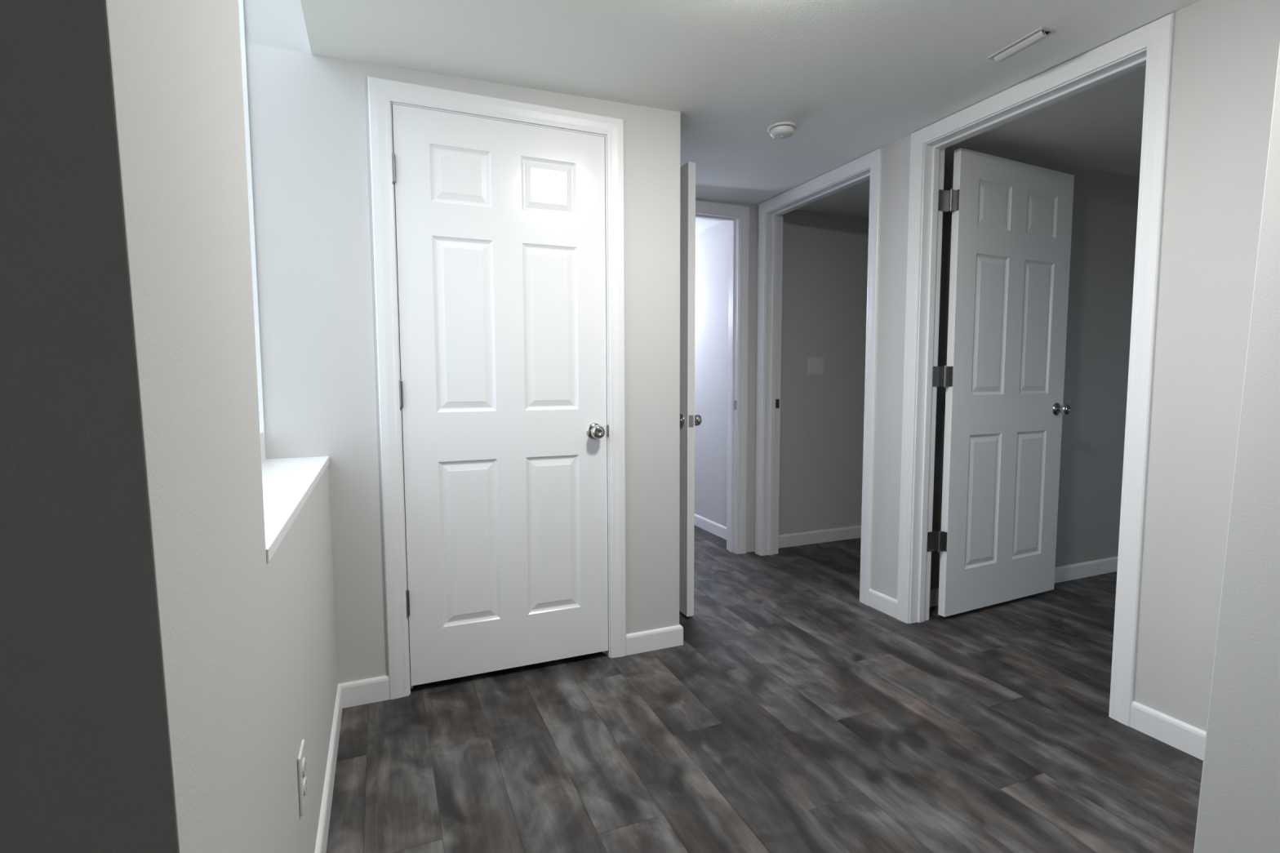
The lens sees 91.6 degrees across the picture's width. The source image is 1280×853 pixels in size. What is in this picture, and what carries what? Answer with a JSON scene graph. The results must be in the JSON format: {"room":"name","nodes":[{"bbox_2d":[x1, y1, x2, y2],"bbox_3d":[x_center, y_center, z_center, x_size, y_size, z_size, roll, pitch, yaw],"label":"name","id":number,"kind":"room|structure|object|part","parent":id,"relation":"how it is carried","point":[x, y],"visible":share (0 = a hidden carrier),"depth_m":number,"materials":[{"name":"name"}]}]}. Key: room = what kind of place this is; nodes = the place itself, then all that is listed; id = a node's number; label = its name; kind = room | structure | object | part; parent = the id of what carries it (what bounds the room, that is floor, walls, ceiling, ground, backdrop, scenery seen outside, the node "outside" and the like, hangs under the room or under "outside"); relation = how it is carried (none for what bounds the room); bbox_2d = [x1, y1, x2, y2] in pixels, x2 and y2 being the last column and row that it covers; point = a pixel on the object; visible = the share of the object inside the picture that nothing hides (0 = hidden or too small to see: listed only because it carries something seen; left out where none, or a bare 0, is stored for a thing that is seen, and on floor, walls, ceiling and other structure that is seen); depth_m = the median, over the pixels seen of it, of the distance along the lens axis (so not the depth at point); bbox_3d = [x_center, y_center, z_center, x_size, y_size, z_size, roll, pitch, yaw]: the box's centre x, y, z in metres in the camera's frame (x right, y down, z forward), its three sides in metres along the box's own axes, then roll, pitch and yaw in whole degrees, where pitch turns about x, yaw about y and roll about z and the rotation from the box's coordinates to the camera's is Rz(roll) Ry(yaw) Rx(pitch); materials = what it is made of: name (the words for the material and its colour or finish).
{"room":"hallway","nodes":[
{"label":"hallway","id":0,"kind":"room"},
{"bbox_2d":[0,0,337,852],"bbox_3d":[-0.794,-0.263,1.177,0.210,2.620,1.834,-2,5,-23],"label":"wall","id":1,"kind":"structure","parent":0,"point":[163,682],"depth_m":0.49,"materials":[{"name":"grey paint"}]},
{"bbox_2d":[238,0,329,563],"bbox_3d":[-0.905,-0.680,1.417,0.211,1.702,1.247,-2,5,-23],"label":"window","id":2,"kind":"structure","parent":1,"relation":"in","point":[288,483],"depth_m":1.79,"materials":[{"name":"white paint"}]},
{"bbox_3d":[-0.991,-0.677,1.381,0.026,1.702,1.247,-2,5,-23],"label":"frame","id":3,"kind":"part","parent":2,"relation":"part of","materials":[{"name":"white plastic"}]},
{"bbox_3d":[-0.993,0.082,1.450,0.018,0.043,1.211,-2,5,-23],"label":"sash","id":4,"kind":"part","parent":2,"relation":"part of","materials":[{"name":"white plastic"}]},
{"bbox_3d":[-0.891,0.157,1.486,0.185,0.022,1.247,-2,5,-23],"label":"sill","id":5,"kind":"part","parent":2,"relation":"part of","materials":[{"name":"white paint"}]},
{"bbox_2d":[297,739,306,816],"bbox_3d":[-0.658,0.684,1.216,0.009,0.116,0.072,-2,5,-23],"label":"wall outlet","id":6,"kind":"object","parent":1,"relation":"attached to","point":[301,761],"visible":1,"depth_m":1.20,"materials":[{"name":"white plastic"}]},
{"bbox_2d":[302,757,306,776],"bbox_3d":[-0.656,0.665,1.216,0.004,0.033,0.033,-2,5,-23],"label":"receptacle","id":7,"kind":"object","parent":6,"relation":"attached to","point":[304,758],"depth_m":1.21,"materials":[{"name":"white plastic"}]},
{"bbox_2d":[303,776,306,795],"bbox_3d":[-0.656,0.704,1.219,0.004,0.033,0.033,-2,5,-23],"label":"receptacle","id":8,"kind":"object","parent":6,"relation":"attached to","point":[304,777],"depth_m":1.21,"materials":[{"name":"white plastic"}]},
{"bbox_2d":[314,675,389,852],"bbox_3d":[-0.636,0.992,1.389,0.163,0.085,1.739,-2,5,-23],"label":"baseboard","id":9,"kind":"structure","parent":1,"relation":"attached to","point":[355,693],"depth_m":2.00,"materials":[{"name":"white paint"}]},
{"bbox_2d":[243,0,680,684],"bbox_3d":[-0.750,-0.386,2.778,1.527,2.620,1.096,-2,5,-23],"label":"wall","id":10,"kind":"structure","parent":0,"point":[310,150],"depth_m":2.11,"materials":[{"name":"grey paint"}]},
{"bbox_2d":[367,75,626,699],"bbox_3d":[-0.504,-0.111,2.368,0.904,2.133,0.144,-2,5,-23],"label":"door frame","id":11,"kind":"structure","parent":10,"relation":"attached to","point":[383,93],"depth_m":2.20,"materials":[{"name":"white paint"}]},
{"bbox_3d":[-0.134,0.016,2.482,0.007,0.058,0.030,-2,5,-23],"label":"strike plate","id":12,"kind":"part","parent":11,"relation":"part of","materials":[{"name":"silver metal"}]},
{"bbox_2d":[391,103,608,685],"bbox_3d":[-0.480,-0.085,2.304,0.765,2.032,0.098,-2,5,-23],"label":"door","id":13,"kind":"structure","parent":10,"relation":"in","point":[500,227],"depth_m":2.30,"materials":[{"name":"white paint"}]},
{"bbox_3d":[-0.167,0.021,2.422,0.054,0.054,0.058,-2,5,-23],"label":"knob","id":14,"kind":"part","parent":13,"relation":"part of","materials":[{"name":"silver metal"}]},
{"bbox_2d":[626,624,683,655],"bbox_3d":[-0.118,0.856,3.130,0.262,0.085,1.126,-2,5,-19],"label":"baseboard","id":15,"kind":"structure","parent":10,"relation":"attached to","point":[673,636],"depth_m":2.60,"materials":[{"name":"white paint"}]},
{"bbox_2d":[300,0,1200,233],"bbox_3d":[1.007,-1.445,1.980,7.170,0.557,6.970,-2,5,-23],"label":"ceiling","id":16,"kind":"structure","parent":0,"point":[855,78],"depth_m":2.10,"materials":[{"name":"paint"}]},
{"bbox_2d":[768,121,796,138],"bbox_3d":[0.612,-1.268,2.680,0.120,0.040,0.120,-3,5,-22],"label":"smoke detector","id":17,"kind":"object","parent":16,"relation":"attached to","point":[784,130],"visible":1,"depth_m":2.65,"materials":[{"name":"white plastic"}]},
{"bbox_3d":[0.612,-1.284,2.678,0.120,0.008,0.120,-3,5,-22],"label":"plate","id":18,"kind":"part","parent":17,"relation":"part of","materials":[{"name":"white plastic"}]},
{"bbox_2d":[987,26,1056,62],"bbox_3d":[1.240,-1.238,2.028,0.064,0.017,0.196,-3,5,-19],"label":"ceiling vent","id":19,"kind":"object","parent":16,"relation":"in","point":[1042,33],"visible":1,"depth_m":2.01,"materials":[{"name":"white metal"}]},
{"bbox_2d":[326,524,1203,852],"bbox_3d":[1.014,1.030,2.170,7.170,0.120,6.970,-2,5,-23],"label":"floor","id":20,"kind":"structure","parent":0,"point":[793,713],"depth_m":1.94,"materials":[{"name":"grey laminate"}]},
{"bbox_2d":[695,199,868,552],"bbox_3d":[0.884,-0.494,4.119,5.578,2.620,0.130,-2,5,-23],"label":"wall","id":21,"kind":"structure","parent":0,"point":[824,277],"depth_m":4.21,"materials":[{"name":"grey paint"}]},
{"bbox_2d":[679,161,701,616],"bbox_3d":[0.073,-0.172,3.256,0.162,2.088,0.850,-2,5,-23],"label":"door","id":22,"kind":"structure","parent":21,"relation":"in","point":[688,420],"depth_m":2.88,"materials":[{"name":"white paint"}]},
{"bbox_3d":[0.236,-0.024,2.875,0.025,0.056,0.001,-2,5,-23],"label":"latch plate","id":23,"kind":"part","parent":22,"relation":"part of","materials":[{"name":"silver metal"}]},
{"bbox_3d":[0.259,-0.030,2.955,0.058,0.054,0.054,-2,5,-23],"label":"knob","id":24,"kind":"part","parent":22,"relation":"part of","materials":[{"name":"silver metal"}]},
{"bbox_2d":[695,200,749,554],"bbox_3d":[0.229,-0.264,3.854,0.937,2.206,0.144,-2,5,-23],"label":"door frame","id":25,"kind":"structure","parent":21,"relation":"attached to","point":[737,216],"depth_m":3.96,"materials":[{"name":"white paint"}]},
{"bbox_3d":[0.610,-0.137,3.980,0.002,0.058,0.028,-2,5,-23],"label":"strike plate","id":26,"kind":"part","parent":25,"relation":"part of","materials":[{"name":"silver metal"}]},
{"bbox_2d":[808,356,823,374],"bbox_3d":[1.187,-0.408,4.189,0.124,0.120,0.016,-2,5,-23],"label":"light switch","id":27,"kind":"object","parent":21,"relation":"attached to","point":[815,364],"visible":1,"depth_m":4.19,"materials":[{"name":"white plastic"}]},
{"bbox_2d":[778,525,861,548],"bbox_3d":[2.166,0.730,4.687,2.854,0.085,0.012,-2,5,-23],"label":"baseboard","id":28,"kind":"structure","parent":21,"relation":"attached to","point":[851,532],"depth_m":4.29,"materials":[{"name":"white paint"}]},
{"bbox_2d":[868,588,897,618],"bbox_3d":[1.183,0.860,3.027,0.012,0.085,0.184,-2,5,-23],"label":"baseboard","id":29,"kind":"structure","parent":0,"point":[887,605],"depth_m":3.02,"materials":[{"name":"white paint"}]},
{"bbox_2d":[694,0,1279,732],"bbox_3d":[1.036,-0.442,3.438,0.115,2.620,4.448,-2,5,-23],"label":"wall","id":30,"kind":"structure","parent":0,"point":[1225,56],"depth_m":1.87,"materials":[{"name":"grey paint"}]},
{"bbox_2d":[755,147,882,605],"bbox_3d":[1.007,-0.249,3.525,0.144,2.222,1.022,-2,5,-23],"label":"door frame","id":31,"kind":"structure","parent":30,"relation":"attached to","point":[865,167],"depth_m":3.85,"materials":[{"name":"white paint"}]},
{"bbox_3d":[0.870,-0.145,3.953,0.034,0.058,0.007,-2,5,-23],"label":"strike plate","id":32,"kind":"part","parent":31,"relation":"part of","materials":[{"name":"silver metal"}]},
{"bbox_2d":[927,147,1074,617],"bbox_3d":[1.760,-0.185,3.015,0.929,2.128,0.160,-2,5,-26],"label":"door","id":33,"kind":"structure","parent":30,"relation":"in","point":[1002,377],"depth_m":2.98,"materials":[{"name":"white paint"}]},
{"bbox_3d":[2.146,-0.088,3.157,0.054,0.054,0.058,-2,5,-26],"label":"knob","id":34,"kind":"part","parent":33,"relation":"part of","materials":[{"name":"silver metal"}]},
{"bbox_2d":[896,12,1175,726],"bbox_3d":[1.466,-0.166,2.427,0.144,2.222,0.996,-2,5,-23],"label":"door frame","id":35,"kind":"structure","parent":30,"relation":"attached to","point":[1150,46],"depth_m":2.15,"materials":[{"name":"white paint"}]},
{"bbox_2d":[1129,701,1206,760],"bbox_3d":[1.694,0.953,1.804,0.012,0.085,0.481,-2,5,-23],"label":"baseboard","id":36,"kind":"structure","parent":30,"relation":"attached to","point":[1190,740],"depth_m":1.93,"materials":[{"name":"white paint"}]},
{"bbox_2d":[929,146,1139,589],"bbox_3d":[3.060,-0.383,2.598,2.974,2.620,4.720,-2,5,-23],"label":"wall","id":37,"kind":"structure","parent":0,"point":[1105,203],"depth_m":3.45,"materials":[{"name":"grey paint"}]},
{"bbox_2d":[929,555,1118,607],"bbox_3d":[2.627,0.814,3.584,2.854,0.085,0.012,-2,5,-23],"label":"baseboard","id":38,"kind":"structure","parent":37,"relation":"attached to","point":[1086,569],"depth_m":3.52,"materials":[{"name":"white paint"}]},
{"bbox_2d":[1193,44,1279,852],"bbox_3d":[1.956,-0.196,0.205,0.681,2.620,2.500,-2,5,-23],"label":"wall","id":39,"kind":"structure","parent":0,"point":[1238,811],"depth_m":1.20,"materials":[{"name":"grey paint"}]},
{"bbox_3d":[-0.287,-0.519,4.488,1.746,2.620,1.485,-2,5,-23],"label":"wall","id":40,"kind":"structure","parent":0,"visible":0},
{"bbox_2d":[694,514,726,539],"bbox_3d":[0.434,0.725,4.819,0.012,0.085,1.365,-2,5,-23],"label":"baseboard","id":41,"kind":"structure","parent":40,"relation":"attached to","point":[718,530],"depth_m":4.59,"materials":[{"name":"white paint"}]}
]}

